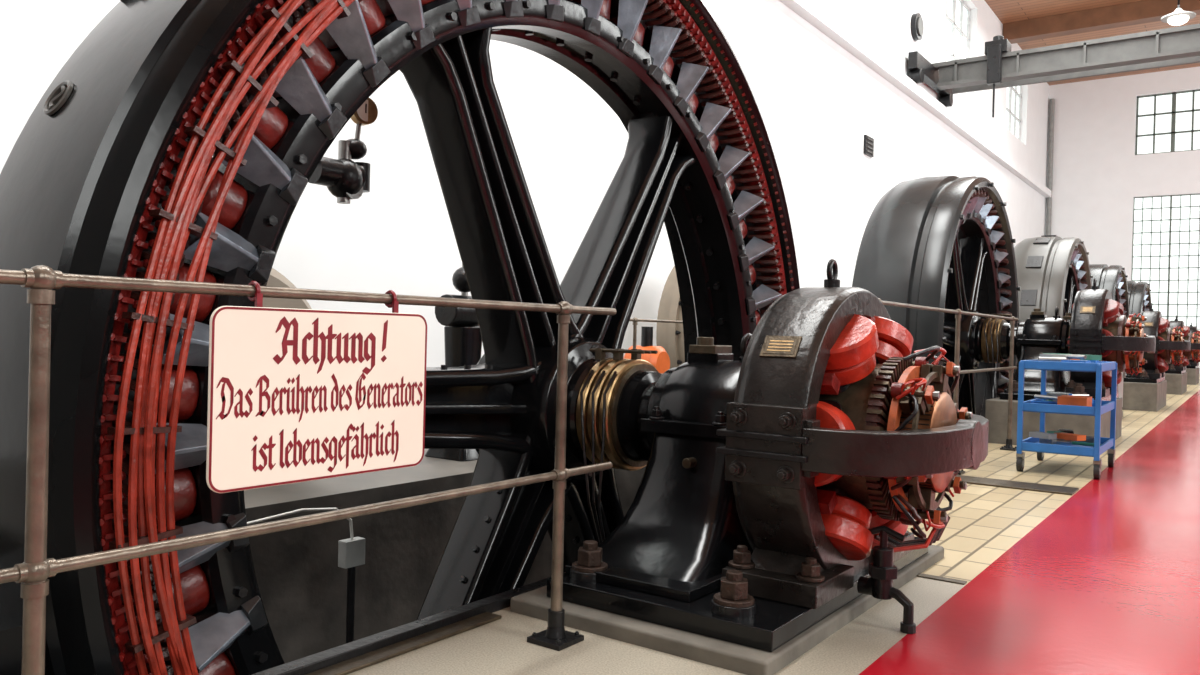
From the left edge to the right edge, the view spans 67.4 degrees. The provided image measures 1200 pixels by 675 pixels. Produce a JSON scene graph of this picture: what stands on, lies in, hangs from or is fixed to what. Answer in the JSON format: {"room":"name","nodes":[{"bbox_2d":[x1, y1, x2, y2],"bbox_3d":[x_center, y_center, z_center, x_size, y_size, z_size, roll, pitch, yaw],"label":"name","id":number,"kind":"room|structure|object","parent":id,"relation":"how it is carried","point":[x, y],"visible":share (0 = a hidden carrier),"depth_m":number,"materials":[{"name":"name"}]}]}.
{"room":"power station hall","nodes":[
{"label":"power station hall","id":0,"kind":"room"},
{"bbox_2d":[245,466,645,662],"bbox_3d":[6.500,2.111,14.583,2.180,2.100,30.700,2,0,36],"label":"wall","id":1,"kind":"structure","parent":0,"point":[302,586],"depth_m":5.41,"materials":[{"name":"concrete"}]},
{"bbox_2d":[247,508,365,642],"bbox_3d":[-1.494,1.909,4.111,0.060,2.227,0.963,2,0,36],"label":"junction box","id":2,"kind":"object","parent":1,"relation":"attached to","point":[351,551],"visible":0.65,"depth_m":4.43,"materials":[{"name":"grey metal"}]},
{"bbox_2d":[0,0,1048,366],"bbox_3d":[4.212,-4.718,17.610,0.400,11.400,47.400,2,0,36],"label":"wall","id":3,"kind":"structure","parent":0,"point":[817,102],"depth_m":11.85,"materials":[{"name":"white paint"}]},
{"bbox_2d":[863,135,873,157],"bbox_3d":[5.822,-4.138,19.463,0.070,0.400,0.500,2,0,36],"label":"air vent","id":4,"kind":"object","parent":3,"relation":"in","point":[868,149],"visible":1,"depth_m":19.38,"materials":[{"name":"black metal"}]},
{"bbox_2d":[866,0,888,20],"bbox_3d":[5.731,-8.543,19.644,0.100,2.700,3.400,2,0,36],"label":"window","id":5,"kind":"structure","parent":3,"relation":"in","point":[882,6],"depth_m":20.86,"materials":[{"name":"white glass"}]},
{"bbox_2d":[779,0,1050,197],"bbox_3d":[4.379,-5.987,17.259,0.220,0.250,47.000,2,0,36],"label":"crane rail ledge","id":6,"kind":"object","parent":3,"relation":"attached to","point":[808,10],"depth_m":20.54,"materials":[{"name":"white paint"}]},
{"bbox_2d":[908,23,1199,117],"bbox_3d":[14.457,-6.062,18.129,15.460,2.000,3.200,2,0,36],"label":"crane","id":7,"kind":"object","parent":6,"relation":"on","point":[1000,67],"visible":0.91,"depth_m":21.00,"materials":[{"name":"black metal"}]},
{"bbox_2d":[910,13,923,40],"bbox_3d":[7.729,-7.556,21.890,0.160,0.640,0.640,2,0,36],"label":"wall clock","id":8,"kind":"object","parent":3,"relation":"attached to","point":[917,26],"visible":1,"depth_m":21.73,"materials":[{"name":"black metal"}]},
{"bbox_2d":[945,0,969,60],"bbox_3d":[10.030,-8.470,25.605,0.100,2.700,3.300,2,0,36],"label":"window","id":9,"kind":"structure","parent":3,"relation":"in","point":[957,34],"depth_m":26.06,"materials":[{"name":"white glass"}]},
{"bbox_2d":[1006,85,1021,139],"bbox_3d":[14.446,-8.396,31.728,0.100,2.700,3.400,2,0,36],"label":"window","id":10,"kind":"structure","parent":3,"relation":"in","point":[1014,94],"depth_m":32.38,"materials":[{"name":"white glass"}]},
{"bbox_2d":[1003,0,1199,43],"bbox_3d":[12.261,-9.922,14.705,15.760,0.549,26.000,2,0,36],"label":"ceiling beam","id":11,"kind":"structure","parent":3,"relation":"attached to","point":[1144,11],"depth_m":27.95,"materials":[{"name":"brown wood"}]},
{"bbox_2d":[244,374,1199,674],"bbox_3d":[10.518,1.174,12.745,15.800,0.001,47.000,2,0,36],"label":"floor","id":12,"kind":"structure","parent":0,"point":[1102,578],"depth_m":3.55,"materials":[{"name":"tile"}]},
{"bbox_2d":[263,268,311,308],"bbox_3d":[-2.529,0.255,5.840,0.880,1.720,1.720,2,0,36],"label":"housing","id":13,"kind":"object","parent":12,"relation":"on","point":[276,279],"visible":0.1,"depth_m":5.96,"materials":[{"name":"beige paint"}]},
{"bbox_2d":[0,265,616,674],"bbox_3d":[-1.347,0.404,1.164,0.130,1.080,4.720,2,0,36],"label":"railing","id":14,"kind":"object","parent":12,"relation":"on","point":[33,573],"visible":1,"depth_m":1.80,"materials":[{"name":"metal"}]},
{"bbox_2d":[206,281,426,492],"bbox_3d":[-0.649,0.103,2.111,0.055,0.449,0.600,2,0,36],"label":"warning sign","id":15,"kind":"object","parent":14,"relation":"attached to","point":[295,395],"visible":0.96,"depth_m":2.05,"materials":[{"name":"metal"}]},
{"bbox_2d":[308,98,377,203],"bbox_3d":[-1.747,-0.198,4.323,0.200,2.225,1.582,2,0,36],"label":"valve","id":16,"kind":"object","parent":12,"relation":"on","point":[346,179],"visible":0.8,"depth_m":4.79,"materials":[{"name":"black metal"}]},
{"bbox_2d":[0,0,799,674],"bbox_3d":[-0.332,0.321,4.255,3.653,4.590,4.532,1,0,-2],"label":"generator","id":17,"kind":"object","parent":12,"relation":"on","point":[114,172],"visible":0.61,"depth_m":2.76,"materials":[{"name":"black paint"}]},
{"bbox_2d":[252,572,564,674],"bbox_3d":[0.052,0.977,3.711,0.130,0.095,6.100,2,0,36],"label":"curb","id":18,"kind":"structure","parent":12,"relation":"on","point":[350,657],"depth_m":2.77,"materials":[{"name":"black metal"}]},
{"bbox_2d":[425,264,481,461],"bbox_3d":[-1.054,0.166,6.923,0.433,1.500,0.400,2,0,36],"label":"stand","id":19,"kind":"object","parent":12,"relation":"on","point":[462,334],"visible":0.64,"depth_m":6.81,"materials":[{"name":"black paint"}]},
{"bbox_2d":[623,327,669,372],"bbox_3d":[0.461,0.417,9.033,0.500,1.050,0.400,2,0,36],"label":"pump","id":20,"kind":"object","parent":12,"relation":"on","point":[660,361],"visible":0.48,"depth_m":8.95,"materials":[{"name":"orange metal"}]},
{"bbox_2d":[629,317,682,373],"bbox_3d":[0.300,0.381,8.040,0.130,1.125,3.000,2,0,36],"label":"railing","id":21,"kind":"object","parent":12,"relation":"on","point":[634,320],"visible":0.06,"depth_m":8.03,"materials":[{"name":"metal"}]},
{"bbox_2d":[656,266,684,368],"bbox_3d":[1.598,-0.045,11.547,0.880,2.320,2.320,2,0,36],"label":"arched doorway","id":22,"kind":"object","parent":12,"relation":"on","point":[670,336],"visible":0.09,"depth_m":10.73,"materials":[{"name":"beige paint"}]},
{"bbox_2d":[510,545,943,674],"bbox_3d":[0.625,0.964,3.625,0.980,0.070,1.870,2,0,36],"label":"concrete plinth","id":23,"kind":"object","parent":12,"relation":"on","point":[535,603],"visible":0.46,"depth_m":2.87,"materials":[{"name":"grey concrete"}]},
{"bbox_2d":[546,333,927,651],"bbox_3d":[0.638,0.456,3.554,0.860,0.945,1.600,2,0,36],"label":"pedestal","id":24,"kind":"object","parent":23,"relation":"on","point":[663,564],"visible":0.6,"depth_m":3.25,"materials":[{"name":"black paint"}]},
{"bbox_2d":[716,259,988,608],"bbox_3d":[1.002,0.306,3.293,0.726,1.198,1.240,2,0,36],"label":"exciter dynamo","id":25,"kind":"object","parent":24,"relation":"on","point":[834,433],"visible":1,"depth_m":3.03,"materials":[{"name":"metal"}]},
{"bbox_2d":[857,526,915,633],"bbox_3d":[0.986,0.818,3.087,0.206,0.346,0.103,2,0,36],"label":"valve","id":26,"kind":"object","parent":12,"relation":"on","point":[882,571],"visible":0.96,"depth_m":3.06,"materials":[{"name":"black metal"}]},
{"bbox_2d":[878,298,1018,474],"bbox_3d":[2.685,0.399,6.751,0.130,1.225,4.100,2,0,36],"label":"railing","id":27,"kind":"object","parent":12,"relation":"on","point":[958,312],"visible":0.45,"depth_m":7.26,"materials":[{"name":"metal"}]},
{"bbox_2d":[852,176,1068,416],"bbox_3d":[3.795,0.020,9.962,3.303,3.572,3.325,1,0,-9],"label":"generator","id":28,"kind":"object","parent":12,"relation":"on","point":[945,242],"visible":0.64,"depth_m":9.34,"materials":[{"name":"grey paint"}]},
{"bbox_2d":[916,475,1078,584],"bbox_3d":[1.875,0.995,5.213,1.190,0.012,3.030,2,0,36],"label":"trim","id":29,"kind":"structure","parent":12,"relation":"on","point":[1028,486],"depth_m":6.10,"materials":[{"name":"brown metal"}]},
{"bbox_2d":[1014,235,1092,322],"bbox_3d":[7.597,0.084,15.234,3.303,3.602,3.325,1,0,-9],"label":"generator","id":30,"kind":"object","parent":12,"relation":"on","point":[1051,269],"visible":0.26,"depth_m":14.19,"materials":[{"name":"grey paint"}]},
{"bbox_2d":[985,397,1121,444],"bbox_3d":[4.715,0.848,9.289,0.980,0.440,1.900,2,0,36],"label":"concrete plinth","id":31,"kind":"object","parent":12,"relation":"on","point":[996,409],"visible":0.38,"depth_m":8.64,"materials":[{"name":"grey concrete"}]},
{"bbox_2d":[1000,307,1118,400],"bbox_3d":[4.766,0.156,9.261,0.860,0.945,1.600,2,0,36],"label":"pedestal","id":32,"kind":"object","parent":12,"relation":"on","point":[1039,334],"visible":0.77,"depth_m":9.12,"materials":[{"name":"black paint"}]},
{"bbox_2d":[1066,278,1155,396],"bbox_3d":[5.129,0.005,9.001,0.726,1.199,1.240,2,0,36],"label":"exciter dynamo","id":33,"kind":"object","parent":32,"relation":"on","point":[1098,325],"visible":0.85,"depth_m":8.74,"materials":[{"name":"black metal"}]},
{"bbox_2d":[1016,353,1116,478],"bbox_3d":[3.683,0.583,7.077,0.570,0.905,0.955,2,0,36],"label":"tool cart","id":34,"kind":"object","parent":12,"relation":"on","point":[1063,441],"visible":1,"depth_m":6.83,"materials":[{"name":"blue paint"}]},
{"bbox_2d":[1089,264,1129,317],"bbox_3d":[11.165,0.144,20.181,3.325,3.572,3.303,1,0,-9],"label":"generator","id":35,"kind":"object","parent":12,"relation":"on","point":[1113,278],"visible":0.16,"depth_m":19.57,"materials":[{"name":"paint"}]},
{"bbox_2d":[1117,371,1125,416],"bbox_3d":[6.833,0.508,12.205,0.465,1.150,0.700,2,0,36],"label":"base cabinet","id":36,"kind":"object","parent":12,"relation":"on","point":[1120,385],"visible":0.09,"depth_m":12.22,"materials":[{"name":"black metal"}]},
{"bbox_2d":[1127,281,1152,316],"bbox_3d":[14.733,0.204,25.129,3.325,3.572,3.303,1,0,-9],"label":"generator","id":37,"kind":"object","parent":12,"relation":"on","point":[1140,294],"visible":0.19,"depth_m":24.18,"materials":[{"name":"paint"}]},
{"bbox_2d":[1123,368,1164,382],"bbox_3d":[8.567,0.220,14.533,0.860,0.945,1.600,2,0,36],"label":"pedestal","id":38,"kind":"object","parent":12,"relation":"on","point":[1143,377],"visible":0.07,"depth_m":13.80,"materials":[{"name":"black metal"}]},
{"bbox_2d":[1134,304,1190,378],"bbox_3d":[8.931,0.069,14.273,0.726,1.199,1.240,2,0,36],"label":"exciter dynamo","id":39,"kind":"object","parent":38,"relation":"on","point":[1169,344],"visible":0.7,"depth_m":14.02,"materials":[{"name":"brown metal"}]},
{"bbox_2d":[1122,380,1166,411],"bbox_3d":[8.517,0.912,14.560,0.980,0.440,1.900,2,0,36],"label":"concrete plinth","id":40,"kind":"object","parent":12,"relation":"on","point":[1137,396],"visible":0.33,"depth_m":13.66,"materials":[{"name":"grey concrete"}]},
{"bbox_2d":[1165,364,1185,373],"bbox_3d":[12.135,0.280,19.480,0.860,0.945,1.600,2,0,36],"label":"pedestal","id":41,"kind":"object","parent":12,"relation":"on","point":[1171,370],"visible":0.05,"depth_m":18.71,"materials":[{"name":"black metal"}]},
{"bbox_2d":[1168,315,1199,370],"bbox_3d":[12.498,0.129,19.220,0.726,1.199,1.240,2,0,36],"label":"exciter dynamo","id":42,"kind":"object","parent":41,"relation":"on","point":[1195,339],"visible":0.46,"depth_m":19.01,"materials":[{"name":"brown metal"}]},
{"bbox_2d":[1165,372,1186,394],"bbox_3d":[12.085,0.972,19.508,0.980,0.440,1.900,2,0,36],"label":"concrete plinth","id":43,"kind":"object","parent":12,"relation":"on","point":[1176,383],"visible":0.33,"depth_m":18.55,"materials":[{"name":"grey concrete"}]},
{"bbox_2d":[1186,362,1197,368],"bbox_3d":[15.703,0.340,24.428,0.860,0.945,1.600,2,0,36],"label":"pedestal","id":44,"kind":"object","parent":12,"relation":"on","point":[1189,364],"visible":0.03,"depth_m":23.61,"materials":[{"name":"black metal"}]},
{"bbox_2d":[1187,322,1199,365],"bbox_3d":[16.066,0.190,24.168,0.726,1.199,1.240,2,0,36],"label":"exciter dynamo","id":45,"kind":"object","parent":44,"relation":"on","point":[1193,329],"visible":0.12,"depth_m":23.95,"materials":[{"name":"brown metal"}]},
{"bbox_2d":[1186,368,1198,384],"bbox_3d":[15.653,1.032,24.455,0.980,0.440,1.900,2,0,36],"label":"concrete plinth","id":46,"kind":"object","parent":12,"relation":"on","point":[1192,374],"visible":0.26,"depth_m":23.48,"materials":[{"name":"grey concrete"}]},
{"bbox_2d":[985,0,1199,84],"bbox_3d":[10.809,-10.322,12.675,15.800,0.200,47.000,2,0,36],"label":"ceiling","id":47,"kind":"structure","parent":0,"point":[1007,11],"depth_m":28.90,"materials":[{"name":"brown wood"}]},
{"bbox_2d":[1161,0,1195,25],"bbox_3d":[16.302,-9.483,25.348,0.840,1.356,0.840,2,0,36],"label":"ceiling lamp","id":48,"kind":"object","parent":47,"relation":"hanging from","point":[1178,17],"depth_m":25.21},
{"bbox_2d":[1045,66,1199,373],"bbox_3d":[24.524,-4.291,31.932,15.800,11.400,0.400,2,0,36],"label":"wall","id":49,"kind":"structure","parent":0,"point":[1098,174],"depth_m":35.11,"materials":[{"name":"white paint"}]},
{"bbox_2d":[1046,99,1054,234],"bbox_3d":[18.046,-4.181,36.208,0.180,10.800,0.180,2,0,36],"label":"downpipe","id":50,"kind":"object","parent":49,"relation":"attached to","point":[1052,101],"visible":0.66,"depth_m":36.12,"materials":[{"name":"grey metal"}]},
{"bbox_2d":[1131,194,1199,330],"bbox_3d":[21.570,-2.628,34.104,2.450,5.500,0.100,2,0,36],"label":"window","id":51,"kind":"structure","parent":49,"relation":"in","point":[1166,229],"depth_m":34.08,"materials":[{"name":"white glass"}]},
{"bbox_2d":[1135,89,1199,154],"bbox_3d":[21.709,-8.127,34.070,2.450,2.300,0.100,2,0,36],"label":"window","id":52,"kind":"structure","parent":49,"relation":"in","point":[1165,122],"depth_m":34.19,"materials":[{"name":"white glass"}]}
]}

